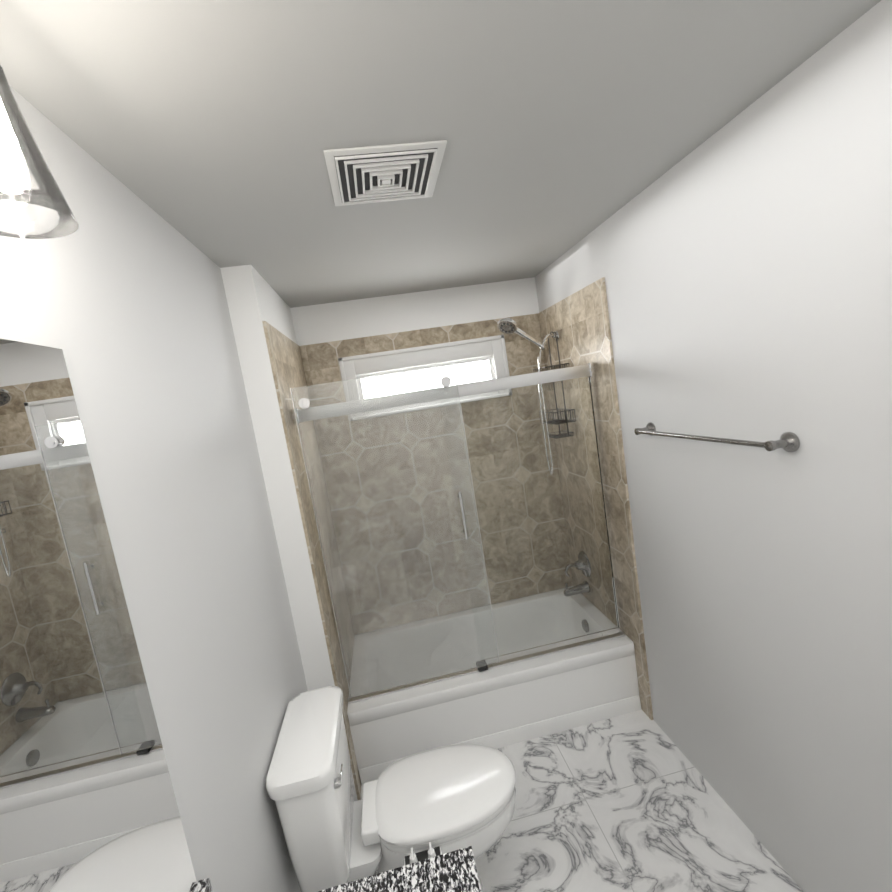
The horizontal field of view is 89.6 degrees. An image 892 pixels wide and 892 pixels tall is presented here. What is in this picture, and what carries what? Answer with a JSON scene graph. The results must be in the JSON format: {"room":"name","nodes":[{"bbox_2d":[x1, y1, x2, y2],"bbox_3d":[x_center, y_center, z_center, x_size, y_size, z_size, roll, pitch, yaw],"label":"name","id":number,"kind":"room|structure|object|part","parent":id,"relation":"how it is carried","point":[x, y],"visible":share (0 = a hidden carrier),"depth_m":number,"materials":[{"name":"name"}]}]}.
{"room":"bathroom","nodes":[
{"label":"bathroom","id":0,"kind":"room"},
{"bbox_2d":[0,86,307,891],"bbox_3d":[-0.659,0.542,1.256,0.120,2.380,3.150,-10,7,-8],"label":"wall","id":1,"kind":"structure","parent":0,"point":[118,297],"depth_m":1.05,"materials":[{"name":"white paint"}]},
{"bbox_2d":[0,62,78,238],"bbox_3d":[-0.548,-0.398,0.328,0.164,0.283,0.645,-10,7,-8],"label":"sconce","id":2,"kind":"object","parent":1,"relation":"attached to","point":[15,134],"visible":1,"depth_m":0.55,"materials":[{"name":"silver metal"}]},
{"bbox_2d":[0,339,197,891],"bbox_3d":[-0.490,0.397,0.316,0.005,1.043,1.016,-10,7,-8],"label":"mirror","id":3,"kind":"object","parent":1,"relation":"attached to","point":[88,802],"visible":1,"depth_m":0.66,"materials":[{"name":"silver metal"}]},
{"bbox_2d":[220,264,357,800],"bbox_3d":[-0.703,0.424,2.302,0.115,2.380,0.817,-10,7,-8],"label":"wall","id":4,"kind":"structure","parent":0,"point":[254,299],"depth_m":1.86,"materials":[{"name":"white paint"}]},
{"bbox_2d":[262,321,360,799],"bbox_3d":[-0.622,0.523,2.308,0.012,2.160,0.780,-10,7,-8],"label":"wall","id":5,"kind":"structure","parent":4,"relation":"attached to","point":[287,359],"depth_m":2.10,"materials":[{"name":"tile"}]},
{"bbox_2d":[290,277,562,634],"bbox_3d":[-0.054,0.256,2.862,1.590,2.380,0.120,-10,7,-8],"label":"wall","id":6,"kind":"structure","parent":0,"point":[344,320],"depth_m":2.68,"materials":[{"name":"white paint"}]},
{"bbox_2d":[338,335,511,420],"bbox_3d":[-0.113,-0.417,2.735,1.005,0.372,0.076,-10,7,-8],"label":"window","id":7,"kind":"structure","parent":6,"relation":"in","point":[491,349],"depth_m":2.72,"materials":[{"name":"white paint"}]},
{"bbox_3d":[-0.111,-0.393,2.750,0.793,0.152,0.006,-10,7,-8],"label":"daylight window glass","id":8,"kind":"part","parent":7,"relation":"part of","materials":[{"name":"glass"}]},
{"bbox_2d":[302,313,569,633],"bbox_3d":[0.000,0.178,2.796,1.475,1.788,0.012,-10,7,-8],"label":"wall","id":9,"kind":"structure","parent":6,"relation":"attached to","point":[322,362],"depth_m":2.80,"materials":[{"name":"tile"}]},
{"bbox_2d":[0,0,880,307],"bbox_3d":[-0.016,-0.819,1.226,1.830,0.100,3.150,-10,7,-8],"label":"ceiling","id":10,"kind":"structure","parent":0,"point":[212,130],"depth_m":0.97,"materials":[{"name":"grey paint"}]},
{"bbox_2d":[324,140,446,205],"bbox_3d":[-0.166,-0.737,1.239,0.302,0.018,0.302,-10,7,-8],"label":"ceiling vent","id":11,"kind":"object","parent":10,"relation":"in","point":[378,173],"visible":1,"depth_m":1.20,"materials":[{"name":"white"}]},
{"bbox_2d":[361,709,803,891],"bbox_3d":[0.367,1.614,1.516,1.830,0.100,3.150,-10,7,-8],"label":"floor","id":12,"kind":"structure","parent":0,"point":[632,802],"depth_m":1.75,"materials":[{"name":"stone"}]},
{"bbox_2d":[196,846,480,891],"bbox_3d":[-0.071,1.280,0.469,0.564,0.934,1.036,-10,7,-8],"label":"bathroom vanity","id":13,"kind":"object","parent":12,"relation":"on","point":[454,871],"visible":1,"depth_m":0.93,"materials":[{"name":"multicoloured stone"}]},
{"bbox_2d":[266,686,515,891],"bbox_3d":[-0.121,1.248,1.534,0.762,0.764,0.453,-10,7,-8],"label":"toilet","id":14,"kind":"object","parent":12,"relation":"on","point":[420,806],"visible":0.85,"depth_m":1.43,"materials":[{"name":"white ceramic"}]},
{"bbox_3d":[-0.327,1.005,1.367,0.022,0.028,0.079,-10,7,-8],"label":"flush lever","id":15,"kind":"part","parent":14,"relation":"part of","materials":[{"name":"silver metal"}]},
{"bbox_3d":[-0.020,1.194,1.559,0.539,0.066,0.346,-10,7,-8],"label":"seat","id":16,"kind":"part","parent":14,"relation":"part of","materials":[{"name":"white plastic"}]},
{"bbox_2d":[347,586,640,784],"bbox_3d":[0.222,1.272,2.566,1.472,0.370,0.732,-10,7,-8],"label":"bathtub","id":17,"kind":"object","parent":12,"relation":"on","point":[517,702],"visible":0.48,"depth_m":2.26,"materials":[{"name":"white ceramic"}]},
{"bbox_2d":[290,362,625,702],"bbox_3d":[0.120,0.372,2.168,1.449,1.519,0.094,-10,7,-8],"label":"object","id":18,"kind":"structure","parent":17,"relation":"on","point":[522,380],"depth_m":2.16,"materials":[{"name":"silver metal"}]},
{"bbox_2d":[291,364,498,697],"bbox_3d":[-0.208,0.413,2.110,0.735,1.486,0.008,-10,7,-8],"label":"glass shower door","id":19,"kind":"structure","parent":18,"relation":"hanging from","point":[396,529],"depth_m":2.10,"materials":[{"name":"clear glass"}]},
{"bbox_3d":[0.128,0.364,2.168,1.431,1.506,0.094,-10,7,-8],"label":"shower door hardware","id":20,"kind":"part","parent":18,"relation":"part of","materials":[{"name":"silver metal"}]},
{"bbox_2d":[440,376,618,660],"bbox_3d":[0.446,0.343,2.251,0.774,1.389,0.008,-10,7,-8],"label":"door glass","id":21,"kind":"object","parent":18,"relation":"attached to","point":[557,476],"visible":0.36,"depth_m":2.25,"materials":[{"name":"clear glass"}]},
{"bbox_2d":[535,0,891,891],"bbox_3d":[1.010,0.252,1.486,0.120,2.380,3.150,-10,7,-8],"label":"wall","id":22,"kind":"structure","parent":0,"point":[741,262],"depth_m":1.30,"materials":[{"name":"white paint"}]},
{"bbox_2d":[538,277,652,719],"bbox_3d":[0.807,0.275,2.504,0.012,2.160,0.780,-10,7,-8],"label":"wall","id":23,"kind":"structure","parent":22,"relation":"attached to","point":[579,321],"depth_m":2.34,"materials":[{"name":"tile"}]},
{"bbox_2d":[497,318,558,474],"bbox_3d":[0.520,-0.280,2.570,0.340,0.919,0.106,-10,7,-8],"label":"shower head","id":24,"kind":"object","parent":23,"relation":"attached to","point":[507,326],"visible":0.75,"depth_m":2.55},
{"bbox_2d":[533,331,575,438],"bbox_3d":[0.616,-0.352,2.592,0.117,0.603,0.255,-10,7,-8],"label":"shower caddy","id":25,"kind":"object","parent":24,"relation":"hanging from","point":[557,420],"visible":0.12,"depth_m":2.56,"materials":[{"name":"grey metal"}]},
{"bbox_2d":[563,581,590,596],"bbox_3d":[0.791,0.863,2.735,0.159,0.087,0.068,-10,7,-8],"label":"tub spout","id":26,"kind":"object","parent":23,"relation":"attached to","point":[582,588],"depth_m":2.72,"materials":[{"name":"silver metal"}]},
{"bbox_2d":[565,551,590,576],"bbox_3d":[0.779,0.728,2.720,0.136,0.156,0.156,-10,7,-8],"label":"tub valve","id":27,"kind":"object","parent":23,"relation":"attached to","point":[583,566],"depth_m":2.70,"materials":[{"name":"silver metal"}]},
{"bbox_2d":[634,422,799,451],"bbox_3d":[0.856,-0.034,1.527,0.070,0.056,0.684,-10,7,-8],"label":"towel bar","id":28,"kind":"object","parent":22,"relation":"attached to","point":[788,442],"visible":1,"depth_m":1.30,"materials":[{"name":"silver metal"}]}
]}

